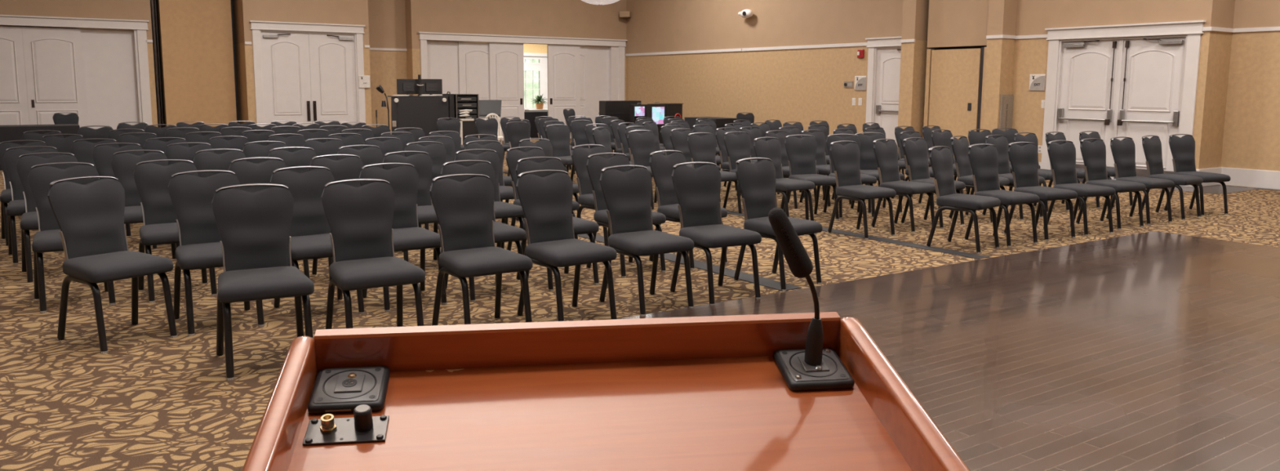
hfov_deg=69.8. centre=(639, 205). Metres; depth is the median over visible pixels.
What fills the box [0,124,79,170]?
table
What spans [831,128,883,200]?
banquet chair
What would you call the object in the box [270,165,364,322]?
banquet chair
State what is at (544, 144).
banquet chair
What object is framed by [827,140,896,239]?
banquet chair
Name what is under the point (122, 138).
banquet chair
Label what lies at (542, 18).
wall
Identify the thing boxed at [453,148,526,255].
banquet chair
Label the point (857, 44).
trim
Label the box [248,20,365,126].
door
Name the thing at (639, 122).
banquet chair
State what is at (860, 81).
exit sign
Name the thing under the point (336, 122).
banquet chair
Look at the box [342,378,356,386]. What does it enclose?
socket
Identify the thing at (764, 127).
banquet chair
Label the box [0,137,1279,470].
floor
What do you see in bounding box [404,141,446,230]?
banquet chair
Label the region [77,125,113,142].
banquet chair
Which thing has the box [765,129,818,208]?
banquet chair
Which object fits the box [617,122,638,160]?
banquet chair
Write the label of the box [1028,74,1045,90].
exit sign
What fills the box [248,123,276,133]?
banquet chair
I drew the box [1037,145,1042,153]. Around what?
wall socket
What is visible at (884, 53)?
door
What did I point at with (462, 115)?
bundle
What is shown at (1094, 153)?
banquet chair
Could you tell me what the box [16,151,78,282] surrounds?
banquet chair
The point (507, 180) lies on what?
banquet chair
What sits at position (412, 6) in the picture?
wall
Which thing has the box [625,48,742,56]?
trim
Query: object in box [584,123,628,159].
banquet chair
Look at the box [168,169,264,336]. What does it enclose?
banquet chair
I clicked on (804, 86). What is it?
wall
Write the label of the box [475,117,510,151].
banquet chair
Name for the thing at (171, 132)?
banquet chair
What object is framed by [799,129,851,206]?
banquet chair
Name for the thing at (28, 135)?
banquet chair
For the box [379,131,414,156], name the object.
banquet chair
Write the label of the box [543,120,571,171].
banquet chair
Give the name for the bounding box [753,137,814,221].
banquet chair
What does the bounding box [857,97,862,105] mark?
light switch
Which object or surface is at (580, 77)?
door
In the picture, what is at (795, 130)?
banquet chair
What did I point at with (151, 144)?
banquet chair
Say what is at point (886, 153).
banquet chair
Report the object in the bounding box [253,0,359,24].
wall
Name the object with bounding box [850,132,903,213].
banquet chair
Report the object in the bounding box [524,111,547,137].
table
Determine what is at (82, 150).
banquet chair
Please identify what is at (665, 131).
banquet chair
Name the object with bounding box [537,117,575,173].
banquet chair
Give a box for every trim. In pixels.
[150,0,164,127]
[369,47,406,50]
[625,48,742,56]
[742,42,867,51]
[900,39,915,42]
[986,34,1015,39]
[1015,34,1047,39]
[1202,26,1279,32]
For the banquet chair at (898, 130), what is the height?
0.951 m
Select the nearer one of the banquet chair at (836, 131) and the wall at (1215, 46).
the banquet chair at (836, 131)
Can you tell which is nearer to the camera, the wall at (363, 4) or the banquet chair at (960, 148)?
the banquet chair at (960, 148)
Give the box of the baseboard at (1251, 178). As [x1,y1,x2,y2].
[1188,167,1279,189]
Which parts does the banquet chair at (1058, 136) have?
leg, backrest, leg, seat, leg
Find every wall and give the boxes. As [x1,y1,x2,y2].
[0,0,137,29]
[136,0,157,126]
[155,0,238,126]
[232,0,256,124]
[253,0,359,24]
[358,0,372,126]
[368,0,407,134]
[404,0,421,95]
[419,0,626,100]
[475,41,547,111]
[626,0,1197,162]
[897,0,928,152]
[982,0,1017,133]
[1192,0,1235,168]
[1220,0,1279,171]
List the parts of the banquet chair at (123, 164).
seat, backrest, leg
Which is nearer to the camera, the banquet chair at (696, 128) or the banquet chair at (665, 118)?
the banquet chair at (696, 128)
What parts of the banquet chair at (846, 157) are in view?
frame, leg, backrest, leg, leg, seat, leg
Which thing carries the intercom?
attached to the wall at (804, 86)
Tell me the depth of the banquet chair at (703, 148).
11.06 m
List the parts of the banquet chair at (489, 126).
backrest, seat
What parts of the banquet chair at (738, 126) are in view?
backrest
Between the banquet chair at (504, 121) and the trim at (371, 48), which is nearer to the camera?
the banquet chair at (504, 121)
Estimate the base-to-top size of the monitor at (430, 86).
0.344 m
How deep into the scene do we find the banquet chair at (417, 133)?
12.03 m
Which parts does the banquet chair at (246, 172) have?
backrest, leg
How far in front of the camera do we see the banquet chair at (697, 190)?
6.69 m
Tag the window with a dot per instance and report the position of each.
(532, 77)
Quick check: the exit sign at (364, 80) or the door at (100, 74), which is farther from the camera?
the exit sign at (364, 80)
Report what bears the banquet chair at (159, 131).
on the floor
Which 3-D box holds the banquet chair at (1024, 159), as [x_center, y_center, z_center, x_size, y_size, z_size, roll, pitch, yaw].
[4.095,-0.160,9.391,0.468,0.951,0.584,-4,8,-27]
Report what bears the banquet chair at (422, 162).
on the floor
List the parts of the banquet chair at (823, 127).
backrest, seat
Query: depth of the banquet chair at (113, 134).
11.30 m
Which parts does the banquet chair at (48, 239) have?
leg, frame, leg, seat, backrest, leg, leg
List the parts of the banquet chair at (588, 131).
backrest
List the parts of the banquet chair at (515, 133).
backrest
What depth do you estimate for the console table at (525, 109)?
29.19 m
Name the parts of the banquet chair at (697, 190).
leg, frame, backrest, leg, seat, leg, leg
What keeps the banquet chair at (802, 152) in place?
on the floor
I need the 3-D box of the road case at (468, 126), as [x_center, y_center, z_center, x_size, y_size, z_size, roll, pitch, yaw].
[-3.534,-1.356,18.694,0.442,0.832,0.450,-5,9,-34]
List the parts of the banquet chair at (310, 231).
leg, leg, backrest, seat, leg, leg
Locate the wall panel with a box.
[156,0,236,126]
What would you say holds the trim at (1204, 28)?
attached to the wall at (1251, 129)
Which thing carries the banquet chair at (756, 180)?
on the floor
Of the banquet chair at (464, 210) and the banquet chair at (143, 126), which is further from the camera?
the banquet chair at (143, 126)
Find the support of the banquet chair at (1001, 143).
on the floor
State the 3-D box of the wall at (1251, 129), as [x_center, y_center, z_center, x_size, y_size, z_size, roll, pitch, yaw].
[13.100,-2.371,8.689,0.250,5.600,13.980,-5,9,-34]
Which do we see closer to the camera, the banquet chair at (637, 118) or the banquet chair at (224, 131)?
the banquet chair at (224, 131)
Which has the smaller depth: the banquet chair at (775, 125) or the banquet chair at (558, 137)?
the banquet chair at (558, 137)
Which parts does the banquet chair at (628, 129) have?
backrest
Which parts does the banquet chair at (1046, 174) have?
backrest, seat, leg, leg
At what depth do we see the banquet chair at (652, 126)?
14.52 m
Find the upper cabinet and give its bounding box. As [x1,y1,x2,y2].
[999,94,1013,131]
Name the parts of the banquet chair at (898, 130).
backrest, seat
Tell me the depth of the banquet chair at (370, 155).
8.53 m
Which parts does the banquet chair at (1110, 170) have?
backrest, seat, leg, leg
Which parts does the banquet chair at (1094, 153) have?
leg, frame, backrest, leg, seat, leg, leg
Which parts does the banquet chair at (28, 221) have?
leg, frame, leg, seat, backrest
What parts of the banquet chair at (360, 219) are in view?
leg, frame, leg, backrest, seat, frame, leg, leg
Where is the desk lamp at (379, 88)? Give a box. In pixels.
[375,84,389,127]
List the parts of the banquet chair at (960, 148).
frame, leg, backrest, leg, leg, seat, leg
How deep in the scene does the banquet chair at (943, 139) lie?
12.24 m
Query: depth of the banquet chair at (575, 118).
16.32 m
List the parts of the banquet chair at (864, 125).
backrest, leg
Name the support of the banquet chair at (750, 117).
on the floor
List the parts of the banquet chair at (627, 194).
frame, leg, backrest, leg, seat, frame, leg, leg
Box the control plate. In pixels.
[302,404,389,445]
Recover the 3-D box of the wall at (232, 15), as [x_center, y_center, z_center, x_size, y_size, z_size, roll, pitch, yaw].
[-10.053,-4.053,20.690,1.900,5.600,0.100,-5,9,-34]
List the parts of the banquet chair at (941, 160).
frame, leg, backrest, leg, leg, seat, leg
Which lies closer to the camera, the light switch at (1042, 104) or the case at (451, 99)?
the light switch at (1042, 104)
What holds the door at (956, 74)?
in the door frame
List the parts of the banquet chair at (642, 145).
backrest, seat, leg, leg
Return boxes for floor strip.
[503,171,989,258]
[577,233,801,291]
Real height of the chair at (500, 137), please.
0.926 m
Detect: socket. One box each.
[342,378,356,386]
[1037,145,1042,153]
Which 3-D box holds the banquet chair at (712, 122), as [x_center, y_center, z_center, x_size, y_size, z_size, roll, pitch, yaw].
[1.280,-0.945,15.304,0.468,0.951,0.583,-6,10,-41]
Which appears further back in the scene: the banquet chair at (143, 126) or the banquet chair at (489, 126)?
the banquet chair at (489, 126)
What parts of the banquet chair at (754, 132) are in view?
backrest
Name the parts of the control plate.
knob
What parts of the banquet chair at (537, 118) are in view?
backrest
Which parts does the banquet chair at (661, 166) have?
frame, leg, backrest, leg, seat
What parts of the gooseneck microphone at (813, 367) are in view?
plate, plate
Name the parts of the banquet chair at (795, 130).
backrest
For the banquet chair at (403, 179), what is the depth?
6.53 m
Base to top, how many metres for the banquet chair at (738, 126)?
0.951 m
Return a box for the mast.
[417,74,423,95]
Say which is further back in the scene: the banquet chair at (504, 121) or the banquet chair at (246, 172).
the banquet chair at (504, 121)
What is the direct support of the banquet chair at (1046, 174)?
on the floor
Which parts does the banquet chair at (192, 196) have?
leg, frame, leg, seat, backrest, leg, leg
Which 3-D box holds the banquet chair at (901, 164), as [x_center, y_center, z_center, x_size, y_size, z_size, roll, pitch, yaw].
[3.451,-0.607,12.793,0.468,0.951,0.583,-5,9,-36]
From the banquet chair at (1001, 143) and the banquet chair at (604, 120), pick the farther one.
the banquet chair at (604, 120)
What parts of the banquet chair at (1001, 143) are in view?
leg, backrest, leg, seat, leg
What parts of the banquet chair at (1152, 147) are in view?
leg, frame, backrest, leg, seat, leg, leg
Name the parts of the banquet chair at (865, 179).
leg, leg, backrest, seat, leg, leg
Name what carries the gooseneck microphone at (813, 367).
on the lectern
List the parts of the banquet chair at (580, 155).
frame, leg, seat, backrest, leg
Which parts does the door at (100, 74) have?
panel moulding, recessed pull, panel moulding, head casing, fixed panel, casing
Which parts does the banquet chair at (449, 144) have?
backrest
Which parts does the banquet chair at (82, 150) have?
backrest, leg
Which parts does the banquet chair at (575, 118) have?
backrest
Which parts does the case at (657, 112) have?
screen frame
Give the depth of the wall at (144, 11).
19.77 m
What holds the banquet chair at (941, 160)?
on the floor
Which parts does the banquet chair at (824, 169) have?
leg, backrest, seat, leg, leg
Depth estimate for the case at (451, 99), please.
19.05 m
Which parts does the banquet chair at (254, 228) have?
leg, frame, leg, backrest, seat, frame, leg, leg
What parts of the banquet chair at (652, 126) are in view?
backrest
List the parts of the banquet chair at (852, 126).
backrest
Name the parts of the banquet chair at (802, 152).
leg, frame, backrest, leg, seat, leg, leg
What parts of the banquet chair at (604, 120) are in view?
seat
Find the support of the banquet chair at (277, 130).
on the floor
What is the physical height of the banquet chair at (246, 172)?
0.951 m
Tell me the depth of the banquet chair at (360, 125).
13.77 m
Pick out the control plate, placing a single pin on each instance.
(364, 427)
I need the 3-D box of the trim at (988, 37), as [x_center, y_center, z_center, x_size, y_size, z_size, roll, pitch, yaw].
[6.481,-3.021,16.479,0.380,0.060,0.340,-5,9,-34]
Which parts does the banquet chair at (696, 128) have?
backrest, seat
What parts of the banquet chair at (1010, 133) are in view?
backrest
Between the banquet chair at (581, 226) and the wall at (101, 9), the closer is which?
the banquet chair at (581, 226)
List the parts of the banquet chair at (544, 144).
backrest, seat, leg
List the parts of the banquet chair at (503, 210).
backrest, leg, seat, leg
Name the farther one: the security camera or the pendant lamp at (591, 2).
the security camera
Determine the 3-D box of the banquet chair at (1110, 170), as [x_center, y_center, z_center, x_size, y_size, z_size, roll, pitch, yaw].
[6.022,-0.475,11.885,0.468,0.951,0.584,-4,9,-30]
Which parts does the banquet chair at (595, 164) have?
frame, leg, backrest, leg, seat, leg, leg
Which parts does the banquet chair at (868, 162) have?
leg, leg, backrest, seat, leg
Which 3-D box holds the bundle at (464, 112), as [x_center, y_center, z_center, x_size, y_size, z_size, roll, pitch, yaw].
[-3.656,-1.937,19.153,0.219,0.060,0.065,-4,9,-31]
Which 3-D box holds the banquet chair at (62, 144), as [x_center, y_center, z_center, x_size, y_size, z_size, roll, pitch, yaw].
[-6.202,-0.285,9.943,0.468,0.951,0.583,-5,9,-35]
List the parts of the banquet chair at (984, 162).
leg, frame, backrest, leg, leg, seat, leg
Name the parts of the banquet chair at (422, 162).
leg, backrest, seat, leg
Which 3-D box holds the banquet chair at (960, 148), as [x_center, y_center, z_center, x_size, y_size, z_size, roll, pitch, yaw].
[3.901,-0.315,10.572,0.584,0.951,0.468,7,10,43]
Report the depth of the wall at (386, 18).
23.28 m
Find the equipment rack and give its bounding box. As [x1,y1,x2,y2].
[453,93,479,119]
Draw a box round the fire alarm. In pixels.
[857,48,864,57]
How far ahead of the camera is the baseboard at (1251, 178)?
14.14 m
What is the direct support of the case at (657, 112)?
on the floor
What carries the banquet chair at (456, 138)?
on the floor
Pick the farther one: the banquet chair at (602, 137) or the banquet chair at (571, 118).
the banquet chair at (571, 118)
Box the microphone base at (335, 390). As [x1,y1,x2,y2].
[307,365,390,413]
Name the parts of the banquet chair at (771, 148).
backrest, leg, leg, seat, leg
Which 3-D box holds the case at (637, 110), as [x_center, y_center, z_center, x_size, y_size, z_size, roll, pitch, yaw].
[-0.005,-1.956,22.426,0.472,1.094,0.204,-5,9,-34]
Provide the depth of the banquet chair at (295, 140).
10.40 m
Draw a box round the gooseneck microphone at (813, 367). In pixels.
[768,207,854,391]
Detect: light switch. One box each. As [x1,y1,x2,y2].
[852,97,855,105]
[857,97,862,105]
[1040,99,1044,107]
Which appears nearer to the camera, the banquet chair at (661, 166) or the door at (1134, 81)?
the banquet chair at (661, 166)
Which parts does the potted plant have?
pot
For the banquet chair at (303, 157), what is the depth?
8.21 m
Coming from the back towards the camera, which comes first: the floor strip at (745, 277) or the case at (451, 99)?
the case at (451, 99)
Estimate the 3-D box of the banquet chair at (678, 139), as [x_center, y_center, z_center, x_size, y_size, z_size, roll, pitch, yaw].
[0.714,-0.522,12.034,0.468,0.951,0.583,-6,10,-40]
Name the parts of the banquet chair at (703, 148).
backrest, seat, leg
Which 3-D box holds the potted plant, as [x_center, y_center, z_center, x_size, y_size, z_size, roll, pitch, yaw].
[-3.227,-3.324,29.279,0.618,0.500,0.705,1,7,5]
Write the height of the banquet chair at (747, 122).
0.951 m
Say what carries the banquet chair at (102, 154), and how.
on the floor
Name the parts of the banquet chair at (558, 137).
backrest, seat, leg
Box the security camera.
[737,8,752,17]
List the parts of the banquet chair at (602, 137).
backrest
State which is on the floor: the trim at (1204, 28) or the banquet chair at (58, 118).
the banquet chair at (58, 118)
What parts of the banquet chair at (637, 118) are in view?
backrest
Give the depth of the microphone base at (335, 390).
0.99 m
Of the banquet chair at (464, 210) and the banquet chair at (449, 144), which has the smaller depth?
the banquet chair at (464, 210)
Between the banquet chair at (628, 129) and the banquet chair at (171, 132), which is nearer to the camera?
the banquet chair at (171, 132)
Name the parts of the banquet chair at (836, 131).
backrest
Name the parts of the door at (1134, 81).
kick plate, panel moulding, closer arm, vertical rod, head casing, vertical rod, kick plate, panel moulding, closer arm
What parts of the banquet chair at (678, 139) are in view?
backrest, seat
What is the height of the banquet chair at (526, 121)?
0.951 m
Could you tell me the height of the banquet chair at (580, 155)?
0.951 m
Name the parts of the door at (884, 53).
casing, head casing, panel moulding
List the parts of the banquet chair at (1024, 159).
leg, frame, backrest, leg, leg, seat, leg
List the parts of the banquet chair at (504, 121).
backrest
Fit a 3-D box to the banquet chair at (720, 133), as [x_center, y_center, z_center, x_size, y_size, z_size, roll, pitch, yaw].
[1.341,-0.565,12.391,0.468,0.951,0.583,-6,10,-41]
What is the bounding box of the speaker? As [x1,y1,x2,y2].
[619,11,631,17]
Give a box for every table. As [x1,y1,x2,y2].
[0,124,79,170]
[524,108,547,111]
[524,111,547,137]
[684,116,737,142]
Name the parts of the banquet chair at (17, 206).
leg, frame, leg, seat, backrest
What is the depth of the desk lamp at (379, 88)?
18.37 m
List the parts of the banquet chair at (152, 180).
leg, frame, leg, seat, backrest, leg, leg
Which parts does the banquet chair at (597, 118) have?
backrest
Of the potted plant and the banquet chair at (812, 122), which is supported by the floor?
the banquet chair at (812, 122)
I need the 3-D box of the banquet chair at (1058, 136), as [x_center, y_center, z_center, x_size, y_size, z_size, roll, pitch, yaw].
[5.483,-0.449,11.662,0.468,0.951,0.584,-5,9,-34]
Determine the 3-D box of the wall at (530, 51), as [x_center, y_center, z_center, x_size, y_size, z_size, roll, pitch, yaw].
[-3.606,-4.275,31.163,10.500,3.400,0.270,-5,9,-34]
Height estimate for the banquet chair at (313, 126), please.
0.951 m
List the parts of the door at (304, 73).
panel moulding, head casing, pull plate, pull plate, panel moulding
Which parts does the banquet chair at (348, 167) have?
leg, leg, backrest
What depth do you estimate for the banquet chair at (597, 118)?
17.16 m
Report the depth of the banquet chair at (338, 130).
12.60 m
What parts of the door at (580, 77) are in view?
fixed panel, panel moulding, panel moulding, casing, head casing, panel moulding, panel moulding, fixed panel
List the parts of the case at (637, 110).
screen frame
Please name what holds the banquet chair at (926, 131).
on the floor
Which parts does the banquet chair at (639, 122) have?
backrest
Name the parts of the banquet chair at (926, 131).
backrest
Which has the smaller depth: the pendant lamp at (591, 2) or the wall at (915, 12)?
the pendant lamp at (591, 2)
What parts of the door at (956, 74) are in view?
recessed pull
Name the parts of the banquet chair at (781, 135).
backrest, leg, seat, leg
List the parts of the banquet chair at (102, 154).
backrest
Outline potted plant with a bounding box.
[528,94,547,109]
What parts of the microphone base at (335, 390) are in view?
plate, plate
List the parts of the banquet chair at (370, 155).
backrest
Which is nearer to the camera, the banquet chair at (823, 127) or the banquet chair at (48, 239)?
the banquet chair at (48, 239)
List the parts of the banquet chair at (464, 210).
frame, leg, leg, backrest, seat, frame, leg, leg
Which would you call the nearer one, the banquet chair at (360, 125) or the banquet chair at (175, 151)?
the banquet chair at (175, 151)
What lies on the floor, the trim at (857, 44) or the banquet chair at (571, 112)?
the banquet chair at (571, 112)
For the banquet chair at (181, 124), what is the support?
on the floor
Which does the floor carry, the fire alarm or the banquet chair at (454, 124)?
the banquet chair at (454, 124)
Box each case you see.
[442,91,454,119]
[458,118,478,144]
[598,100,640,125]
[630,102,647,124]
[647,102,666,143]
[666,102,682,118]
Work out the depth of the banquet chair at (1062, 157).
9.77 m
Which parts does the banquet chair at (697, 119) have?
backrest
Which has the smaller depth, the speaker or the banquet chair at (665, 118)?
the banquet chair at (665, 118)
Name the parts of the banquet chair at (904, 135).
frame, backrest, leg, seat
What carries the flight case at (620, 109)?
on the floor
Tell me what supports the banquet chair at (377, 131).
on the floor
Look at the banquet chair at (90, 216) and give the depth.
5.41 m
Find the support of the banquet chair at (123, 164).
on the floor
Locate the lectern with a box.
[241,311,969,470]
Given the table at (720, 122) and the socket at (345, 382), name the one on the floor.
the table at (720, 122)
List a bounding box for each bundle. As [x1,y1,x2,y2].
[459,111,469,114]
[459,114,469,116]
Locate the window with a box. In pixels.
[523,57,541,108]
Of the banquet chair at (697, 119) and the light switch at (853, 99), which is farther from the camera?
the light switch at (853, 99)
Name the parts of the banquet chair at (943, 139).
backrest, seat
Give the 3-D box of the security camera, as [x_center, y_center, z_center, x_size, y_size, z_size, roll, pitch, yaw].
[2.567,-4.637,22.192,0.290,0.207,0.466,-5,9,-34]
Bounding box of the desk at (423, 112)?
[387,95,448,137]
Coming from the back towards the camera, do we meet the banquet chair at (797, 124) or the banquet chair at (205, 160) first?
the banquet chair at (797, 124)
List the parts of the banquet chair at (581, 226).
leg, backrest, leg, seat, leg, leg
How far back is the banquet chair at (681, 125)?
14.02 m
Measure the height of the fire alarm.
0.179 m
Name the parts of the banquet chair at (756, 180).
frame, leg, backrest, leg, leg, seat, leg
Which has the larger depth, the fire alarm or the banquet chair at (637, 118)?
the fire alarm
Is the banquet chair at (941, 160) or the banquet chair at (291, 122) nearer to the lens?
the banquet chair at (941, 160)
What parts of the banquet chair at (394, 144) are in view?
backrest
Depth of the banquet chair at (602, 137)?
12.44 m
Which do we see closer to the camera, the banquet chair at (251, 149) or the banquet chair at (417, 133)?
the banquet chair at (251, 149)
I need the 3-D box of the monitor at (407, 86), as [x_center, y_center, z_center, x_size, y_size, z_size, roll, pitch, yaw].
[-4.749,-2.413,18.760,0.449,0.340,0.180,-5,9,-34]
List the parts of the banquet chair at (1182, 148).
leg, frame, backrest, leg, leg, seat, leg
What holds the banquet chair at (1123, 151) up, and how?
on the floor
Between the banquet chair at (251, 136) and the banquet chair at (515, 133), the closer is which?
the banquet chair at (251, 136)
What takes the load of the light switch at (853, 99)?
attached to the wall at (804, 86)
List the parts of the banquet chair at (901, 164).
backrest, seat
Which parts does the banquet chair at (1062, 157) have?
leg, frame, backrest, leg, leg, seat, leg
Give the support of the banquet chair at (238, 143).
on the floor
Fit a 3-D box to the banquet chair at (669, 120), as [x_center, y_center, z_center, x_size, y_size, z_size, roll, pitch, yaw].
[0.785,-1.020,15.863,0.468,0.951,0.583,-6,10,-40]
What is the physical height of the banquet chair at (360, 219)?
0.951 m
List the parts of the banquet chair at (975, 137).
leg, backrest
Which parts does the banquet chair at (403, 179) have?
leg, leg, backrest, seat, frame, leg, leg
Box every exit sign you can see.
[358,75,370,88]
[853,75,866,89]
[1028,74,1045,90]
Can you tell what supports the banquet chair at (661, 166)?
on the floor
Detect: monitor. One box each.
[396,79,418,95]
[421,79,442,94]
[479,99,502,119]
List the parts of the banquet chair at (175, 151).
backrest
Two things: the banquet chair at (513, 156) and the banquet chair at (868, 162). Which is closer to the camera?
the banquet chair at (513, 156)
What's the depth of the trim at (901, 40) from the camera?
17.86 m
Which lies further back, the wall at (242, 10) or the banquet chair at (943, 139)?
the wall at (242, 10)
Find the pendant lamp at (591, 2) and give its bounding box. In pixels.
[582,0,619,4]
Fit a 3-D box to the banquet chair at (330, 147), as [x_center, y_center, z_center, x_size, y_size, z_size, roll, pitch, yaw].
[-3.156,-0.202,9.422,0.468,0.951,0.583,-5,9,-35]
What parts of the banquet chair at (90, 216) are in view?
frame, leg, backrest, leg, seat, frame, leg, leg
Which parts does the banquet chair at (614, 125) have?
seat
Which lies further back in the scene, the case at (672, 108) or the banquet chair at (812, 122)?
the case at (672, 108)
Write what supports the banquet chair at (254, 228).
on the floor
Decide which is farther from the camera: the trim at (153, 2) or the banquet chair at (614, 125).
the trim at (153, 2)
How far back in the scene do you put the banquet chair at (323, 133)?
11.47 m
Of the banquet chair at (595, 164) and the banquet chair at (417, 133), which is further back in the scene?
the banquet chair at (417, 133)
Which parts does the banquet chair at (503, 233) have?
leg, backrest, leg, leg, seat, leg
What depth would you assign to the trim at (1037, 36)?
16.19 m
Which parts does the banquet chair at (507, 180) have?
backrest, seat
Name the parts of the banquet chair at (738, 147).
leg, frame, backrest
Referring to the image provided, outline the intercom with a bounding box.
[844,80,853,88]
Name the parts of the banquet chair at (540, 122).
backrest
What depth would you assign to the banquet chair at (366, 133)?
11.68 m
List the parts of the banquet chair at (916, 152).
leg, frame, backrest, leg, leg, seat, leg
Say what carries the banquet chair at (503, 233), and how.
on the floor
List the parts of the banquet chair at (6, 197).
leg, leg, seat, backrest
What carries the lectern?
on the floor
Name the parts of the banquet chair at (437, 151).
backrest, leg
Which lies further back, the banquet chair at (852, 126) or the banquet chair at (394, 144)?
the banquet chair at (852, 126)
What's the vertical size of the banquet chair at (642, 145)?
0.951 m
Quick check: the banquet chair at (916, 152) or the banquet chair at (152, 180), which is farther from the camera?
the banquet chair at (916, 152)
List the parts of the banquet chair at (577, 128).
backrest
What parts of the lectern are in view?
rail, rail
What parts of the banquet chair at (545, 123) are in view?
backrest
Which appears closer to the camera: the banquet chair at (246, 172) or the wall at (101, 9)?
the banquet chair at (246, 172)
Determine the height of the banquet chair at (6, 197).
0.951 m
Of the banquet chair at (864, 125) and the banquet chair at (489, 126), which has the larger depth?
the banquet chair at (489, 126)
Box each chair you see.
[0,140,47,245]
[3,146,59,262]
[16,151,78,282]
[21,129,63,144]
[27,162,115,313]
[41,133,85,155]
[47,176,177,353]
[53,112,79,124]
[71,137,131,235]
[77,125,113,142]
[92,142,157,248]
[107,128,145,142]
[111,149,179,258]
[116,121,148,132]
[116,132,159,154]
[133,159,217,302]
[143,137,188,154]
[144,124,178,142]
[164,127,201,142]
[164,142,213,248]
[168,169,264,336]
[175,120,204,130]
[184,131,223,146]
[193,148,246,177]
[198,123,230,135]
[208,135,248,154]
[211,183,314,380]
[219,126,253,140]
[227,120,255,130]
[228,156,310,279]
[240,129,275,145]
[242,141,288,163]
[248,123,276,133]
[266,133,305,151]
[267,146,316,173]
[270,120,296,128]
[270,125,301,137]
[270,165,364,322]
[291,123,319,133]
[297,128,329,142]
[302,137,344,159]
[309,154,364,280]
[314,120,340,128]
[318,124,349,136]
[321,178,425,328]
[326,133,364,150]
[337,144,403,252]
[339,121,366,132]
[340,128,373,142]
[359,162,447,311]
[360,124,391,140]
[363,137,421,227]
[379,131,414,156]
[382,151,438,262]
[393,127,425,143]
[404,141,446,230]
[417,135,454,229]
[427,130,461,163]
[430,173,532,325]
[436,117,464,150]
[440,160,526,302]
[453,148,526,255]
[463,133,518,220]
[464,140,525,231]
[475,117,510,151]
[484,113,503,144]
[499,116,521,164]
[505,121,528,176]
[506,146,578,250]
[507,119,530,141]
[515,156,599,291]
[515,169,617,321]
[518,137,581,227]
[534,115,571,168]
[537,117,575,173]
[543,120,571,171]
[545,124,573,182]
[563,108,575,132]
[567,115,586,146]
[570,120,593,168]
[571,144,609,246]
[573,116,592,171]
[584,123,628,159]
[586,152,666,278]
[591,127,632,168]
[595,115,615,155]
[599,164,693,315]
[601,116,618,150]
[610,120,626,155]
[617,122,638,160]
[625,125,652,179]
[626,129,657,208]
[635,117,664,146]
[636,119,664,150]
[642,121,665,155]
[648,150,727,269]
[660,124,682,155]
[663,115,680,124]
[664,123,685,130]
[666,118,684,123]
[670,120,689,129]
[670,128,720,201]
[670,161,761,305]
[687,132,742,213]
[692,124,736,190]
[695,118,718,146]
[697,119,719,166]
[715,127,754,198]
[723,123,743,186]
[723,131,777,208]
[733,119,751,129]
[733,157,822,291]
[736,112,754,123]
[739,126,786,195]
[750,122,769,141]
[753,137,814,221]
[764,119,782,133]
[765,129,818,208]
[777,126,824,197]
[782,121,803,132]
[783,134,839,220]
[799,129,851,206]
[808,124,833,189]
[809,120,829,134]
[822,133,876,218]
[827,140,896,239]
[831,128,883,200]
[836,123,879,186]
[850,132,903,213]
[862,122,905,180]
[864,126,912,198]
[871,138,935,232]
[894,125,931,172]
[900,130,954,209]
[900,137,965,228]
[922,125,967,191]
[925,146,1000,253]
[931,128,973,194]
[948,135,1009,222]
[964,143,1039,247]
[966,128,1013,194]
[982,134,1044,220]
[991,128,1040,187]
[1003,142,1077,240]
[1010,132,1069,212]
[1042,140,1115,235]
[1044,131,1099,210]
[1075,137,1146,229]
[1079,130,1133,208]
[1105,136,1174,224]
[1137,135,1203,220]
[1163,133,1230,216]
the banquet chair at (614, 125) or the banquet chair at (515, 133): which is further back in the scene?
the banquet chair at (614, 125)
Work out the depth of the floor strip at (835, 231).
8.90 m
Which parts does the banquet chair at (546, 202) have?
frame, leg, backrest, leg, seat, frame, leg, leg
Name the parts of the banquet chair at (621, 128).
seat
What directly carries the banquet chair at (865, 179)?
on the floor
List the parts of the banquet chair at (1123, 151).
leg, frame, backrest, leg, seat, leg, leg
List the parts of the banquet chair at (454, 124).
backrest, seat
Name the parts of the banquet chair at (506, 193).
backrest, seat, leg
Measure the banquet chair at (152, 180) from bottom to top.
0.951 m
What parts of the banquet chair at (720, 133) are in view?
frame, backrest, seat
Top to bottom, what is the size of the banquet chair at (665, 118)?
0.951 m
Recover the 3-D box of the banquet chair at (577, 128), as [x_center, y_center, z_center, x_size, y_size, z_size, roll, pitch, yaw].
[-0.819,-0.905,14.913,0.468,0.951,0.583,-5,9,-35]
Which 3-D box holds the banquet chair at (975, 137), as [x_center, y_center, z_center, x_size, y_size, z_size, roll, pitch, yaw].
[4.705,-0.530,12.256,0.468,0.951,0.584,-3,8,-25]
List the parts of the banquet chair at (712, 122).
backrest, seat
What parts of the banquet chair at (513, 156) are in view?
leg, frame, backrest, seat, leg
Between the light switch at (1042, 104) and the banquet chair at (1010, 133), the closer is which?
the banquet chair at (1010, 133)
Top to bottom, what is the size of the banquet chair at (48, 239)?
0.951 m
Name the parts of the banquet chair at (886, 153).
leg, frame, backrest, leg, leg, seat, leg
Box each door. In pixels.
[0,14,152,130]
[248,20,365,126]
[417,31,627,140]
[865,36,901,144]
[928,47,984,157]
[1040,20,1205,186]
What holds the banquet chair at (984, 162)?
on the floor

